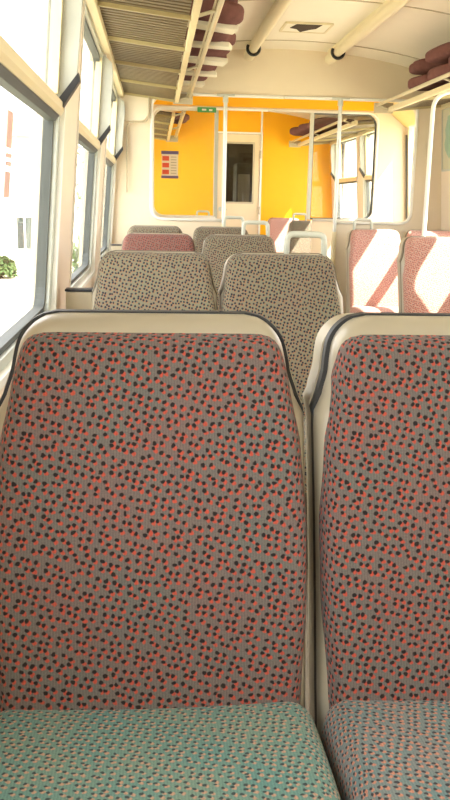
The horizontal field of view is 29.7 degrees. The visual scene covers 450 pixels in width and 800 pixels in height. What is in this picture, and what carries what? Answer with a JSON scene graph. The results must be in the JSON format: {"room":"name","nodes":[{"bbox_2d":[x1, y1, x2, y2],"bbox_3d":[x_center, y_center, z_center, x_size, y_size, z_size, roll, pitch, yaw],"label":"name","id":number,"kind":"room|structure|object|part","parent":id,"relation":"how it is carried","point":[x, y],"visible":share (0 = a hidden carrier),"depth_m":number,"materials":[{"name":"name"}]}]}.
{"room":"transit interior","nodes":[
{"label":"transit interior","id":0,"kind":"room"},
{"bbox_2d":[0,0,110,397],"bbox_3d":[-0.700,-0.913,4.211,0.195,2.320,14.500,0,13,-5],"label":"wall","id":1,"kind":"structure","parent":0,"point":[72,105],"depth_m":3.24,"materials":[{"name":"beige paint"}]},
{"bbox_2d":[0,0,82,389],"bbox_3d":[-0.510,-0.715,2.207,0.185,1.236,1.514,0,13,-5],"label":"window","id":2,"kind":"structure","parent":1,"relation":"in","point":[49,99],"depth_m":2.81,"materials":[{"name":"metal"}]},
{"bbox_2d":[3,109,13,197],"bbox_3d":[-0.555,-0.629,2.177,0.019,0.215,0.100,0,13,-5],"label":"window sticker","id":3,"kind":"object","parent":2,"relation":"attached to","point":[9,123],"visible":1,"depth_m":2.17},
{"bbox_2d":[47,0,82,107],"bbox_3d":[-0.531,-1.211,2.806,0.130,0.495,0.073,0,13,-5],"label":"vent","id":4,"kind":"object","parent":2,"relation":"attached to","point":[64,21],"depth_m":2.80,"materials":[{"name":"plastic"}]},
{"bbox_2d":[70,0,112,287],"bbox_3d":[-0.671,-1.175,4.167,0.185,1.236,1.494,0,13,-5],"label":"window","id":5,"kind":"structure","parent":1,"relation":"in","point":[92,139],"depth_m":4.73,"materials":[{"name":"metal"}]},
{"bbox_2d":[91,55,112,144],"bbox_3d":[-0.691,-1.669,4.757,0.130,0.495,0.073,0,13,-5],"label":"vent","id":6,"kind":"object","parent":5,"relation":"attached to","point":[102,82],"depth_m":4.74,"materials":[{"name":"plastic"}]},
{"bbox_2d":[99,81,124,262],"bbox_3d":[-0.827,-1.620,6.064,0.185,1.236,1.464,0,13,-5],"label":"window","id":7,"kind":"structure","parent":1,"relation":"in","point":[117,115],"depth_m":6.64,"materials":[{"name":"metal"}]},
{"bbox_2d":[109,97,124,159],"bbox_3d":[-0.846,-2.110,6.640,0.130,0.495,0.073,0,13,-5],"label":"vent","id":8,"kind":"object","parent":7,"relation":"attached to","point":[117,115],"depth_m":6.62,"materials":[{"name":"plastic"}]},
{"bbox_2d":[86,0,224,104],"bbox_3d":[-0.222,-1.463,2.771,0.580,0.094,8.080,0,13,-5],"label":"luggage rack","id":9,"kind":"object","parent":1,"relation":"attached to","point":[143,41],"visible":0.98,"depth_m":4.36,"materials":[{"name":"metal"}]},
{"bbox_2d":[97,0,191,98],"bbox_3d":[-0.281,-1.473,2.763,0.400,0.052,8.038,0,13,-5],"label":"shelf","id":10,"kind":"object","parent":9,"relation":"attached to","point":[143,41],"depth_m":4.38,"materials":[{"name":"beige metal"}]},
{"bbox_2d":[177,75,207,86],"bbox_3d":[-0.391,-2.397,6.269,0.505,0.143,0.462,-1,13,-11],"label":"cushion","id":11,"kind":"object","parent":9,"relation":"on","point":[200,82],"visible":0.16,"depth_m":6.21,"materials":[{"name":"fabric"}]},
{"bbox_3d":[-0.394,-2.346,6.264,0.480,0.027,0.150,1,13,-10],"label":"board","id":12,"kind":"part","parent":11,"relation":"part of","materials":[{"name":"beige wood"}]},
{"bbox_2d":[178,62,216,76],"bbox_3d":[-0.291,-2.278,5.768,0.488,0.152,0.453,1,13,1],"label":"cushion","id":13,"kind":"object","parent":9,"relation":"on","point":[206,70],"visible":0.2,"depth_m":5.69,"materials":[{"name":"fabric"}]},
{"bbox_3d":[-0.296,-2.228,5.767,0.480,0.027,0.150,4,15,0],"label":"board","id":14,"kind":"part","parent":13,"relation":"part of","materials":[{"name":"beige wood"}]},
{"bbox_2d":[181,46,229,66],"bbox_3d":[-0.220,-2.161,5.256,0.508,0.151,0.460,-2,13,-12],"label":"cushion","id":15,"kind":"object","parent":9,"relation":"on","point":[215,57],"visible":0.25,"depth_m":5.20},
{"bbox_3d":[-0.231,-2.112,5.249,0.480,0.027,0.150,2,12,-12],"label":"board","id":16,"kind":"part","parent":15,"relation":"part of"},
{"bbox_3d":[0.036,-1.475,2.789,0.038,0.026,8.080,0,13,-5],"label":"guard rail","id":17,"kind":"part","parent":9,"relation":"part of","materials":[{"name":"metal"}]},
{"bbox_2d":[184,27,235,50],"bbox_3d":[-0.199,-2.039,4.740,0.492,0.162,0.461,3,13,8],"label":"cushion","id":18,"kind":"object","parent":9,"relation":"on","point":[220,41],"visible":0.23,"depth_m":4.65,"materials":[{"name":"brown fabric"}]},
{"bbox_3d":[-0.205,-1.992,4.739,0.480,0.027,0.150,7,16,5],"label":"board","id":19,"kind":"part","parent":18,"relation":"part of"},
{"bbox_2d":[187,0,243,34],"bbox_3d":[-0.173,-1.923,4.224,0.505,0.172,0.461,-2,13,-11],"label":"cushion","id":20,"kind":"object","parent":9,"relation":"on","point":[232,13],"visible":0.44,"depth_m":4.10,"materials":[{"name":"red fabric"}]},
{"bbox_3d":[-0.180,-1.876,4.221,0.480,0.027,0.150,4,15,-12],"label":"board","id":21,"kind":"part","parent":20,"relation":"part of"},
{"bbox_2d":[154,111,185,141],"bbox_3d":[-0.765,-3.013,9.381,0.580,0.094,3.302,0,13,-5],"label":"luggage rack","id":22,"kind":"object","parent":1,"relation":"attached to","point":[162,121],"visible":0.46,"depth_m":9.10,"materials":[{"name":"metal"}]},
{"bbox_2d":[154,112,170,138],"bbox_3d":[-0.825,-3.026,9.384,0.400,0.052,3.282,0,13,-5],"label":"shelf","id":23,"kind":"object","parent":22,"relation":"attached to","point":[162,121],"depth_m":9.10,"materials":[{"name":"beige metal"}]},
{"bbox_2d":[170,112,189,123],"bbox_3d":[-0.602,-3.031,9.133,0.432,0.101,0.390,-3,14,-16],"label":"cushion","id":24,"kind":"object","parent":22,"relation":"on","point":[186,117],"visible":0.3,"depth_m":9.00,"materials":[{"name":"brown fabric"}]},
{"bbox_3d":[-0.507,-3.025,9.399,0.038,0.026,3.300,0,13,-5],"label":"guard rail","id":25,"kind":"part","parent":22,"relation":"part of","materials":[{"name":"metal"}]},
{"bbox_2d":[154,110,345,234],"bbox_3d":[0.070,-2.815,11.968,2.940,2.500,1.300,0,13,-5],"label":"wall","id":26,"kind":"structure","parent":0,"point":[284,167],"depth_m":11.27,"materials":[{"name":"yellow paint"}]},
{"bbox_2d":[215,111,262,234],"bbox_3d":[0.173,-2.637,11.344,0.615,2.440,0.018,0,13,-5],"label":"trim","id":27,"kind":"structure","parent":26,"relation":"attached to","point":[261,132],"depth_m":11.21,"materials":[{"name":"white paint"}]},
{"bbox_2d":[217,134,261,234],"bbox_3d":[0.179,-2.474,11.384,0.571,2.084,0.096,0,13,-5],"label":"door","id":28,"kind":"structure","parent":26,"relation":"in","point":[247,210],"depth_m":11.32,"materials":[{"name":"beige paint"}]},
{"bbox_2d":[112,49,441,313],"bbox_3d":[0.458,-1.612,7.001,2.800,2.425,0.050,0,13,-5],"label":"wall","id":29,"kind":"structure","parent":0,"point":[286,72],"depth_m":6.81,"materials":[{"name":"beige paint"}]},
{"bbox_2d":[120,95,147,120],"bbox_3d":[-0.721,-2.365,6.676,0.235,0.330,0.050,0,13,-5],"label":"trim","id":30,"kind":"structure","parent":29,"relation":"attached to","point":[136,108],"depth_m":6.67,"materials":[{"name":"beige plastic"}]},
{"bbox_2d":[126,96,149,191],"bbox_3d":[-0.690,-2.081,6.718,0.185,0.860,0.012,0,13,-5],"label":"trim","id":31,"kind":"structure","parent":29,"relation":"attached to","point":[148,96],"depth_m":6.69,"materials":[{"name":"beige plastic"}]},
{"bbox_2d":[150,92,283,221],"bbox_3d":[-0.072,-1.945,6.849,1.063,0.996,0.026,0,13,-5],"label":"trim","id":32,"kind":"structure","parent":29,"relation":"attached to","point":[154,215],"depth_m":6.78,"materials":[{"name":"white paint"}]},
{"bbox_2d":[284,96,418,224],"bbox_3d":[1.012,-1.943,6.938,1.113,0.996,0.026,0,13,-5],"label":"trim","id":33,"kind":"structure","parent":29,"relation":"attached to","point":[285,97],"depth_m":6.94,"materials":[{"name":"white paint"}]},
{"bbox_2d":[153,104,405,257],"bbox_3d":[0.378,-1.840,7.972,2.800,2.425,0.050,0,13,-5],"label":"wall","id":34,"kind":"structure","parent":0,"point":[390,196],"depth_m":7.99,"materials":[{"name":"beige paint"}]},
{"bbox_2d":[153,109,218,217],"bbox_3d":[-0.369,-2.179,7.831,0.602,0.970,0.060,0,13,-5],"label":"glass screen","id":35,"kind":"object","parent":34,"relation":"attached to","point":[216,116],"visible":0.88,"depth_m":7.82,"materials":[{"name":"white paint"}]},
{"bbox_2d":[161,151,178,178],"bbox_3d":[-0.506,-2.163,7.813,0.160,0.244,0.006,0,13,-5],"label":"notice","id":36,"kind":"object","parent":35,"relation":"attached to","point":[169,158],"visible":1,"depth_m":7.81,"materials":[{"name":"paper"}]},
{"bbox_3d":[-0.083,-2.179,7.854,0.028,0.970,0.060,0,13,-5],"label":"post","id":37,"kind":"part","parent":35,"relation":"part of","materials":[{"name":"metal"}]},
{"bbox_2d":[197,107,215,112],"bbox_3d":[-0.165,-2.626,7.692,0.170,0.044,0.018,0,13,-5],"label":"exit sign","id":38,"kind":"object","parent":34,"relation":"attached to","point":[199,109],"visible":1,"depth_m":7.68,"materials":[{"name":"green plastic"}]},
{"bbox_2d":[153,106,267,218],"bbox_3d":[-0.152,-2.172,7.819,1.063,0.996,0.026,0,13,-5],"label":"trim","id":39,"kind":"structure","parent":34,"relation":"attached to","point":[157,107],"depth_m":7.72,"materials":[{"name":"white paint"}]},
{"bbox_2d":[154,96,378,110],"bbox_3d":[0.391,-2.827,7.709,2.080,0.337,0.012,0,13,-5],"label":"trim","id":40,"kind":"structure","parent":34,"relation":"attached to","point":[197,100],"depth_m":7.74,"materials":[{"name":"yellow paint"}]},
{"bbox_2d":[267,109,379,221],"bbox_3d":[0.900,-2.171,7.906,1.048,0.996,0.026,0,13,-5],"label":"trim","id":41,"kind":"structure","parent":34,"relation":"attached to","point":[269,110],"depth_m":7.86,"materials":[{"name":"white paint"}]},
{"bbox_2d":[306,113,376,219],"bbox_3d":[1.092,-2.177,7.951,0.627,0.970,0.060,0,13,-5],"label":"window frame","id":42,"kind":"structure","parent":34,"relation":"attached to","point":[312,115],"depth_m":7.92,"materials":[{"name":"metal"}]},
{"bbox_3d":[0.794,-2.178,7.927,0.028,0.970,0.060,0,13,-5],"label":"post","id":43,"kind":"part","parent":42,"relation":"part of","materials":[{"name":"metal"}]},
{"bbox_2d":[161,0,449,119],"bbox_3d":[0.639,-2.182,4.693,2.760,0.321,15.800,0,13,-5],"label":"ceiling","id":44,"kind":"structure","parent":0,"point":[412,32],"depth_m":5.69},
{"bbox_2d":[244,0,291,60],"bbox_3d":[0.565,-1.619,2.057,0.114,0.115,9.440,0,13,-5],"label":"ceiling light","id":45,"kind":"object","parent":44,"relation":"attached to","point":[253,49],"visible":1,"depth_m":5.54,"materials":[{"name":"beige plastic"}]},
{"bbox_3d":[0.566,-1.657,2.049,0.040,0.038,9.440,0,13,-5],"label":"mounting rail","id":46,"kind":"part","parent":45,"relation":"part of","materials":[{"name":"beige metal"}]},
{"bbox_2d":[279,21,333,33],"bbox_3d":[0.556,-2.556,5.835,0.330,0.014,0.310,0,13,-5],"label":"ceiling vent","id":47,"kind":"object","parent":44,"relation":"in","point":[288,26],"visible":1,"depth_m":5.80,"materials":[{"name":"beige plastic"}]},
{"bbox_2d":[238,0,449,14],"bbox_3d":[0.640,-2.301,5.057,2.300,0.175,0.016,0,13,-5],"label":"trim","id":48,"kind":"structure","parent":44,"relation":"attached to","point":[238,0],"depth_m":5.07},
{"bbox_2d":[325,0,411,64],"bbox_3d":[1.203,-1.615,2.111,0.114,0.115,9.440,0,13,-5],"label":"ceiling light","id":49,"kind":"object","parent":44,"relation":"attached to","point":[388,8],"visible":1,"depth_m":5.50,"materials":[{"name":"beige plastic"}]},
{"bbox_3d":[1.204,-1.652,2.102,0.040,0.038,9.440,0,13,-5],"label":"mounting rail","id":50,"kind":"part","parent":49,"relation":"part of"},
{"bbox_2d":[305,569,308,711],"bbox_3d":[0.592,0.101,5.224,2.840,0.100,15.800,0,13,-5],"label":"floor","id":51,"kind":"structure","parent":0,"point":[306,621],"depth_m":2.36,"materials":[{"name":"plastic"}]},
{"bbox_2d":[65,250,216,310],"bbox_3d":[-0.293,0.027,2.950,0.569,1.038,0.826,0,13,-5],"label":"seat","id":52,"kind":"object","parent":51,"relation":"on","point":[125,279],"visible":0.28,"depth_m":3.08,"materials":[{"name":"fabric"}]},
{"bbox_2d":[111,225,181,250],"bbox_3d":[-0.559,-0.731,6.182,0.569,1.038,0.826,0,13,-5],"label":"seat","id":53,"kind":"object","parent":51,"relation":"on","point":[135,228],"visible":0.12,"depth_m":6.33,"materials":[{"name":"fabric"}]},
{"bbox_3d":[-0.521,-0.974,6.323,0.453,0.619,0.244,0,13,-5],"label":"backrest","id":54,"kind":"part","parent":53,"relation":"part of","materials":[{"name":"grey fabric"}]},
{"bbox_2d":[101,232,195,258],"bbox_3d":[-0.418,-0.385,4.709,0.569,1.038,0.826,0,13,-5],"label":"seat","id":55,"kind":"object","parent":51,"relation":"on","point":[135,240],"visible":0.13,"depth_m":4.85,"materials":[{"name":"fabric"}]},
{"bbox_3d":[-0.380,-0.628,4.849,0.453,0.619,0.244,0,13,-5],"label":"backrest","id":56,"kind":"part","parent":55,"relation":"part of","materials":[{"name":"fabric"}]},
{"bbox_2d":[0,309,340,799],"bbox_3d":[-0.106,0.433,1.222,0.509,1.038,0.822,0,13,-5],"label":"seat","id":57,"kind":"object","parent":51,"relation":"on","point":[153,510],"visible":1,"depth_m":1.31,"materials":[{"name":"fabric"}]},
{"bbox_3d":[-0.116,0.202,1.355,0.494,0.597,0.238,0,13,-5],"label":"backrest","id":58,"kind":"part","parent":57,"relation":"part of","materials":[{"name":"fabric"}]},
{"bbox_2d":[0,702,340,799],"bbox_3d":[-0.096,0.571,1.097,0.509,0.139,0.515,0,13,-5],"label":"cushion","id":59,"kind":"object","parent":57,"relation":"on","point":[49,750],"depth_m":1.18,"materials":[{"name":"green fabric"}]},
{"bbox_2d":[196,210,209,215],"bbox_3d":[-0.339,-1.635,9.904,0.467,1.120,0.822,0,13,-5],"label":"seat","id":60,"kind":"object","parent":51,"relation":"on","point":[208,212],"visible":0.02,"depth_m":10.11,"materials":[{"name":"beige metal"}]},
{"bbox_2d":[193,216,247,252],"bbox_3d":[-0.011,-0.770,6.218,0.467,1.120,0.822,0,13,-5],"label":"seat","id":61,"kind":"object","parent":51,"relation":"on","point":[200,234],"visible":0.14,"depth_m":6.36,"materials":[{"name":"grey fabric"}]},
{"bbox_3d":[-0.030,-0.973,6.363,0.453,0.619,0.244,0,13,-5],"label":"backrest","id":62,"kind":"part","parent":61,"relation":"part of","materials":[{"name":"grey fabric"}]},
{"bbox_3d":[0.066,-1.329,6.443,0.172,0.131,0.024,0,13,-5],"label":"grab handle","id":63,"kind":"part","parent":61,"relation":"part of","materials":[{"name":"beige metal"}]},
{"bbox_2d":[217,94,234,226],"bbox_3d":[-0.015,-1.418,6.951,0.140,2.050,0.044,0,13,-5],"label":"pole","id":64,"kind":"object","parent":51,"relation":"on","point":[225,96],"visible":0.58,"depth_m":6.81,"materials":[{"name":"metal"}]},
{"bbox_2d":[201,220,275,310],"bbox_3d":[0.102,-0.424,4.743,0.467,1.120,0.822,0,13,-5],"label":"seat","id":65,"kind":"object","parent":51,"relation":"on","point":[217,248],"visible":0.19,"depth_m":4.88,"materials":[{"name":"grey fabric"}]},
{"bbox_3d":[0.179,-0.983,4.967,0.172,0.131,0.024,0,13,-5],"label":"grab handle","id":66,"kind":"part","parent":65,"relation":"part of","materials":[{"name":"beige metal"}]},
{"bbox_2d":[233,163,259,203],"bbox_3d":[0.340,-2.465,12.144,0.430,1.750,0.562,0,13,-5],"label":"tall cabinet","id":67,"kind":"object","parent":51,"relation":"on","point":[242,172],"visible":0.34,"depth_m":11.74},
{"bbox_3d":[0.249,-2.476,11.850,0.160,1.300,0.012,0,13,-5],"label":"door","id":68,"kind":"part","parent":67,"relation":"part of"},
{"bbox_2d":[218,231,342,568],"bbox_3d":[0.227,-0.012,2.984,0.467,1.120,0.822,0,13,-5],"label":"seat","id":69,"kind":"object","parent":51,"relation":"on","point":[298,293],"visible":0.3,"depth_m":3.11,"materials":[{"name":"beige fabric"}]},
{"bbox_3d":[0.207,-0.215,3.129,0.453,0.619,0.244,0,13,-5],"label":"backrest","id":70,"kind":"part","parent":69,"relation":"part of","materials":[{"name":"beige fabric"}]},
{"bbox_3d":[0.214,-0.193,3.150,0.458,0.676,0.257,0,13,-5],"label":"frame","id":71,"kind":"part","parent":69,"relation":"part of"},
{"bbox_3d":[0.304,-0.571,3.209,0.172,0.131,0.024,0,13,-5],"label":"grab handle","id":72,"kind":"part","parent":69,"relation":"part of","materials":[{"name":"white metal"}]},
{"bbox_2d":[303,419,306,492],"bbox_3d":[0.236,0.165,2.869,0.466,0.139,0.515,0,13,-5],"label":"cushion","id":73,"kind":"object","parent":69,"relation":"on","point":[304,420],"depth_m":2.63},
{"bbox_3d":[0.223,0.379,3.023,0.412,0.340,0.480,0,13,-5],"label":"seat","id":74,"kind":"part","parent":69,"relation":"part of","materials":[{"name":"beige plastic"}]},
{"bbox_2d":[267,218,298,252],"bbox_3d":[0.777,-1.775,10.787,0.466,1.038,0.822,0,13,-5],"label":"seat","id":75,"kind":"object","parent":51,"relation":"on","point":[278,227],"visible":0.22,"depth_m":10.89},
{"bbox_2d":[287,213,311,252],"bbox_3d":[0.948,-1.473,9.327,0.466,1.120,0.822,0,13,-5],"label":"seat","id":76,"kind":"object","parent":51,"relation":"on","point":[297,245],"visible":0.18,"depth_m":9.44,"materials":[{"name":"beige plastic"}]},
{"bbox_3d":[0.837,-2.032,9.536,0.172,0.131,0.024,0,13,-5],"label":"grab handle","id":77,"kind":"part","parent":76,"relation":"part of","materials":[{"name":"beige metal"}]},
{"bbox_2d":[330,97,349,265],"bbox_3d":[0.905,-1.416,7.027,0.140,2.050,0.044,0,13,-5],"label":"pole","id":78,"kind":"object","parent":51,"relation":"on","point":[340,100],"visible":0.69,"depth_m":6.93,"materials":[{"name":"metal"}]},
{"bbox_2d":[345,218,400,312],"bbox_3d":[1.188,-0.802,6.464,0.445,1.120,0.822,0,13,-5],"label":"seat","id":79,"kind":"object","parent":51,"relation":"on","point":[371,254],"visible":0.66,"depth_m":6.57,"materials":[{"name":"fabric"}]},
{"bbox_3d":[1.082,-1.361,6.674,0.164,0.131,0.024,0,13,-5],"label":"grab handle","id":80,"kind":"part","parent":79,"relation":"part of","materials":[{"name":"beige metal"}]},
{"bbox_3d":[1.175,-0.983,6.630,0.437,0.676,0.257,0,13,-5],"label":"frame","id":81,"kind":"part","parent":79,"relation":"part of","materials":[{"name":"beige plastic"}]},
{"bbox_2d":[350,306,397,312],"bbox_3d":[1.197,-0.625,6.348,0.445,0.139,0.515,0,13,-5],"label":"cushion","id":82,"kind":"object","parent":79,"relation":"on","point":[353,309],"depth_m":6.26,"materials":[{"name":"fabric"}]},
{"bbox_2d":[303,312,449,799],"bbox_3d":[0.410,0.434,1.265,0.509,1.038,0.822,0,13,-5],"label":"seat","id":83,"kind":"object","parent":51,"relation":"on","point":[376,394],"visible":0.98,"depth_m":1.34,"materials":[{"name":"fabric"}]},
{"bbox_3d":[0.400,0.203,1.398,0.494,0.597,0.238,0,13,-5],"label":"backrest","id":84,"kind":"part","parent":83,"relation":"part of","materials":[{"name":"fabric"}]},
{"bbox_2d":[321,700,449,799],"bbox_3d":[0.421,0.572,1.140,0.509,0.139,0.515,0,13,-5],"label":"cushion","id":85,"kind":"object","parent":83,"relation":"on","point":[374,749],"depth_m":1.21,"materials":[{"name":"fabric"}]},
{"bbox_2d":[397,236,449,312],"bbox_3d":[1.313,-0.432,5.067,0.445,1.038,0.822,0,13,-5],"label":"seat","id":86,"kind":"object","parent":51,"relation":"on","point":[423,262],"visible":0.59,"depth_m":5.17,"materials":[{"name":"fabric"}]},
{"bbox_2d":[402,230,449,238],"bbox_3d":[1.633,-0.761,6.510,0.445,1.038,0.822,0,13,-5],"label":"seat","id":87,"kind":"object","parent":51,"relation":"on","point":[438,233],"visible":0.09,"depth_m":6.65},
{"bbox_3d":[1.622,-1.004,6.646,0.432,0.619,0.244,0,13,-5],"label":"backrest","id":88,"kind":"part","parent":87,"relation":"part of","materials":[{"name":"fabric"}]},
{"bbox_2d":[422,90,449,235],"bbox_3d":[1.423,-1.097,5.836,0.203,1.988,0.080,0,13,-5],"label":"pole","id":89,"kind":"object","parent":51,"relation":"on","point":[432,113],"visible":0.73,"depth_m":5.70,"materials":[{"name":"white metal"}]},
{"bbox_2d":[331,116,449,230],"bbox_3d":[2.036,-0.908,4.437,0.195,2.320,14.500,0,13,-5],"label":"wall","id":90,"kind":"structure","parent":0,"point":[445,176],"depth_m":9.31,"materials":[{"name":"beige paint"}]},
{"bbox_2d":[239,40,419,59],"bbox_3d":[0.533,-2.606,6.357,2.300,0.175,0.016,0,13,-5],"label":"trim","id":91,"kind":"structure","parent":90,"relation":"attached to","point":[239,40],"depth_m":6.36,"materials":[{"name":"beige"}]},
{"bbox_2d":[289,117,374,146],"bbox_3d":[1.258,-2.985,9.554,0.580,0.094,3.302,0,13,-5],"label":"luggage rack","id":92,"kind":"object","parent":90,"relation":"attached to","point":[354,129],"visible":0.77,"depth_m":9.40,"materials":[{"name":"metal"}]},
{"bbox_2d":[290,127,320,136],"bbox_3d":[1.073,-3.313,10.495,0.482,0.113,0.436,-6,15,-27],"label":"cushion","id":93,"kind":"object","parent":92,"relation":"on","point":[294,131],"visible":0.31,"depth_m":10.40,"materials":[{"name":"brown fabric"}]},
{"bbox_2d":[298,123,329,133],"bbox_3d":[1.121,-3.188,9.958,0.468,0.115,0.439,-3,14,-16],"label":"cushion","id":94,"kind":"object","parent":92,"relation":"on","point":[305,127],"visible":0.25,"depth_m":9.90,"materials":[{"name":"brown fabric"}]},
{"bbox_3d":[1.001,-2.998,9.529,0.038,0.026,3.300,0,13,-5],"label":"guard rail","id":95,"kind":"part","parent":92,"relation":"part of","materials":[{"name":"metal"}]},
{"bbox_2d":[309,117,354,129],"bbox_3d":[1.185,-3.062,9.426,0.484,0.115,0.439,0,13,-5],"label":"cushion","id":96,"kind":"object","parent":92,"relation":"on","point":[319,123],"visible":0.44,"depth_m":9.24,"materials":[{"name":"brown fabric"}]},
{"bbox_2d":[307,120,374,143],"bbox_3d":[1.317,-2.998,9.566,0.400,0.052,3.282,0,13,-5],"label":"shelf","id":97,"kind":"object","parent":92,"relation":"attached to","point":[361,127],"depth_m":9.38,"materials":[{"name":"beige metal"}]},
{"bbox_2d":[330,137,357,217],"bbox_3d":[1.505,-2.623,10.586,0.185,1.236,1.324,0,13,-5],"label":"window","id":98,"kind":"structure","parent":90,"relation":"in","point":[347,180],"depth_m":11.04,"materials":[{"name":"metal"}]},
{"bbox_2d":[330,144,336,180],"bbox_3d":[1.437,-3.098,11.088,0.130,0.495,0.073,0,13,-5],"label":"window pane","id":99,"kind":"object","parent":98,"relation":"attached to","point":[333,148],"depth_m":11.07,"materials":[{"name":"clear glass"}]},
{"bbox_2d":[359,132,373,217],"bbox_3d":[1.637,-2.248,8.984,0.185,1.236,1.424,0,13,-5],"label":"window","id":100,"kind":"structure","parent":90,"relation":"in","point":[364,169],"depth_m":9.54,"materials":[{"name":"metal"}]},
{"bbox_2d":[359,135,368,177],"bbox_3d":[1.565,-2.734,9.536,0.130,0.495,0.073,0,13,-5],"label":"window pane","id":101,"kind":"object","parent":100,"relation":"attached to","point":[364,139],"depth_m":9.52,"materials":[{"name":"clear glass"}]},
{"bbox_2d":[388,102,414,126],"bbox_3d":[1.623,-2.602,7.374,0.400,0.370,0.938,0,13,-5],"label":"trim","id":102,"kind":"structure","parent":90,"relation":"attached to","point":[406,118],"depth_m":7.63,"materials":[{"name":"yellow plastic"}]},
{"bbox_2d":[405,127,414,218],"bbox_3d":[1.774,-1.917,7.556,0.147,1.228,0.904,0,13,-5],"label":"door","id":103,"kind":"structure","parent":90,"relation":"in","point":[409,139],"depth_m":7.91,"materials":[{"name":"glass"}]},
{"bbox_3d":[1.704,-2.036,7.975,0.078,0.860,0.026,0,13,-5],"label":"post","id":104,"kind":"part","parent":103,"relation":"part of","materials":[{"name":"beige metal"}]},
{"bbox_2d":[374,72,449,113],"bbox_3d":[1.802,-1.433,2.933,0.580,0.094,8.058,0,13,-5],"label":"luggage rack","id":105,"kind":"object","parent":90,"relation":"attached to","point":[424,100],"visible":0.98,"depth_m":6.33,"materials":[{"name":"metal"}]},
{"bbox_2d":[403,94,449,107],"bbox_3d":[1.861,-1.445,2.946,0.400,0.052,8.038,0,13,-5],"label":"shelf","id":106,"kind":"object","parent":105,"relation":"attached to","point":[444,102],"depth_m":6.55,"materials":[{"name":"beige metal"}]},
{"bbox_2d":[408,74,449,90],"bbox_3d":[1.562,-2.274,6.066,0.455,0.117,0.416,-2,13,-12],"label":"cushion","id":107,"kind":"object","parent":105,"relation":"on","point":[413,82],"visible":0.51,"depth_m":5.98,"materials":[{"name":"red fabric"}]},
{"bbox_2d":[409,58,442,74],"bbox_3d":[1.538,-2.392,6.088,0.418,0.117,0.392,3,13,7],"label":"cushion","id":108,"kind":"object","parent":107,"relation":"on","point":[419,67],"visible":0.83,"depth_m":5.96,"materials":[{"name":"red fabric"}]},
{"bbox_2d":[427,63,449,82],"bbox_3d":[1.609,-2.164,5.599,0.482,0.126,0.437,0,13,-6],"label":"cushion","id":109,"kind":"object","parent":105,"relation":"on","point":[437,71],"visible":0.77,"depth_m":5.54,"materials":[{"name":"red fabric"}]},
{"bbox_2d":[425,42,449,63],"bbox_3d":[1.557,-2.277,5.578,0.427,0.118,0.408,-5,15,-26],"label":"cushion","id":110,"kind":"object","parent":109,"relation":"on","point":[440,54],"visible":0.98,"depth_m":5.51,"materials":[{"name":"red fabric"}]},
{"bbox_2d":[441,108,449,171],"bbox_3d":[1.785,-2.064,6.711,0.051,0.490,0.420,0,13,-5],"label":"poster","id":111,"kind":"object","parent":90,"relation":"attached to","point":[445,150],"visible":0.94,"depth_m":6.83,"materials":[{"name":"paper"}]},
{"label":"outside","id":112,"kind":"structure","parent":0,"visible":0},
{"bbox_2d":[0,218,79,335],"bbox_3d":[-3.644,-7.689,44.266,120.000,0.200,150.000,0,13,-5],"label":"ground","id":113,"kind":"structure","parent":112,"point":[15,291],"depth_m":21.89,"materials":[{"name":"white"}]},
{"bbox_2d":[0,255,18,277],"bbox_3d":[-7.216,-4.303,27.287,1.210,0.782,1.156,0,13,-5],"label":"bush","id":114,"kind":"object","parent":113,"relation":"on","point":[8,267],"visible":1,"depth_m":27.04,"materials":[{"name":"green plant"}]},
{"bbox_2d":[0,111,82,272],"bbox_3d":[-9.700,-7.989,31.333,8.400,6.000,6.600,0,13,-5],"label":"building","id":115,"kind":"structure","parent":113,"relation":"on","point":[15,210],"depth_m":28.72,"materials":[{"name":"white paint"}]},
{"bbox_3d":[-6.827,-5.694,29.009,0.550,1.100,0.010,0,13,-5],"label":"pane","id":116,"kind":"part","parent":115,"relation":"part of","materials":[{"name":"grey glass"}]},
{"bbox_2d":[71,234,78,272],"bbox_3d":[-3.675,-3.842,23.527,2.424,1.718,2.457,-10,17,-39],"label":"bush","id":117,"kind":"object","parent":113,"relation":"on","point":[75,255],"visible":0.06,"depth_m":22.95,"materials":[{"name":"green plant"}]},
{"bbox_2d":[76,148,83,219],"bbox_3d":[-5.246,-9.485,38.697,8.388,5.760,8.138,0,13,-5],"label":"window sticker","id":118,"kind":"object","parent":113,"relation":"on","point":[77,193],"visible":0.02,"depth_m":39.58,"materials":[{"name":"red"}]},
{"bbox_2d":[342,134,373,217],"bbox_3d":[8.690,-11.320,44.429,6.000,7.300,6.600,0,13,-5],"label":"building","id":119,"kind":"structure","parent":113,"relation":"on","point":[349,208],"depth_m":41.90,"materials":[{"name":"white paint"}]}
]}

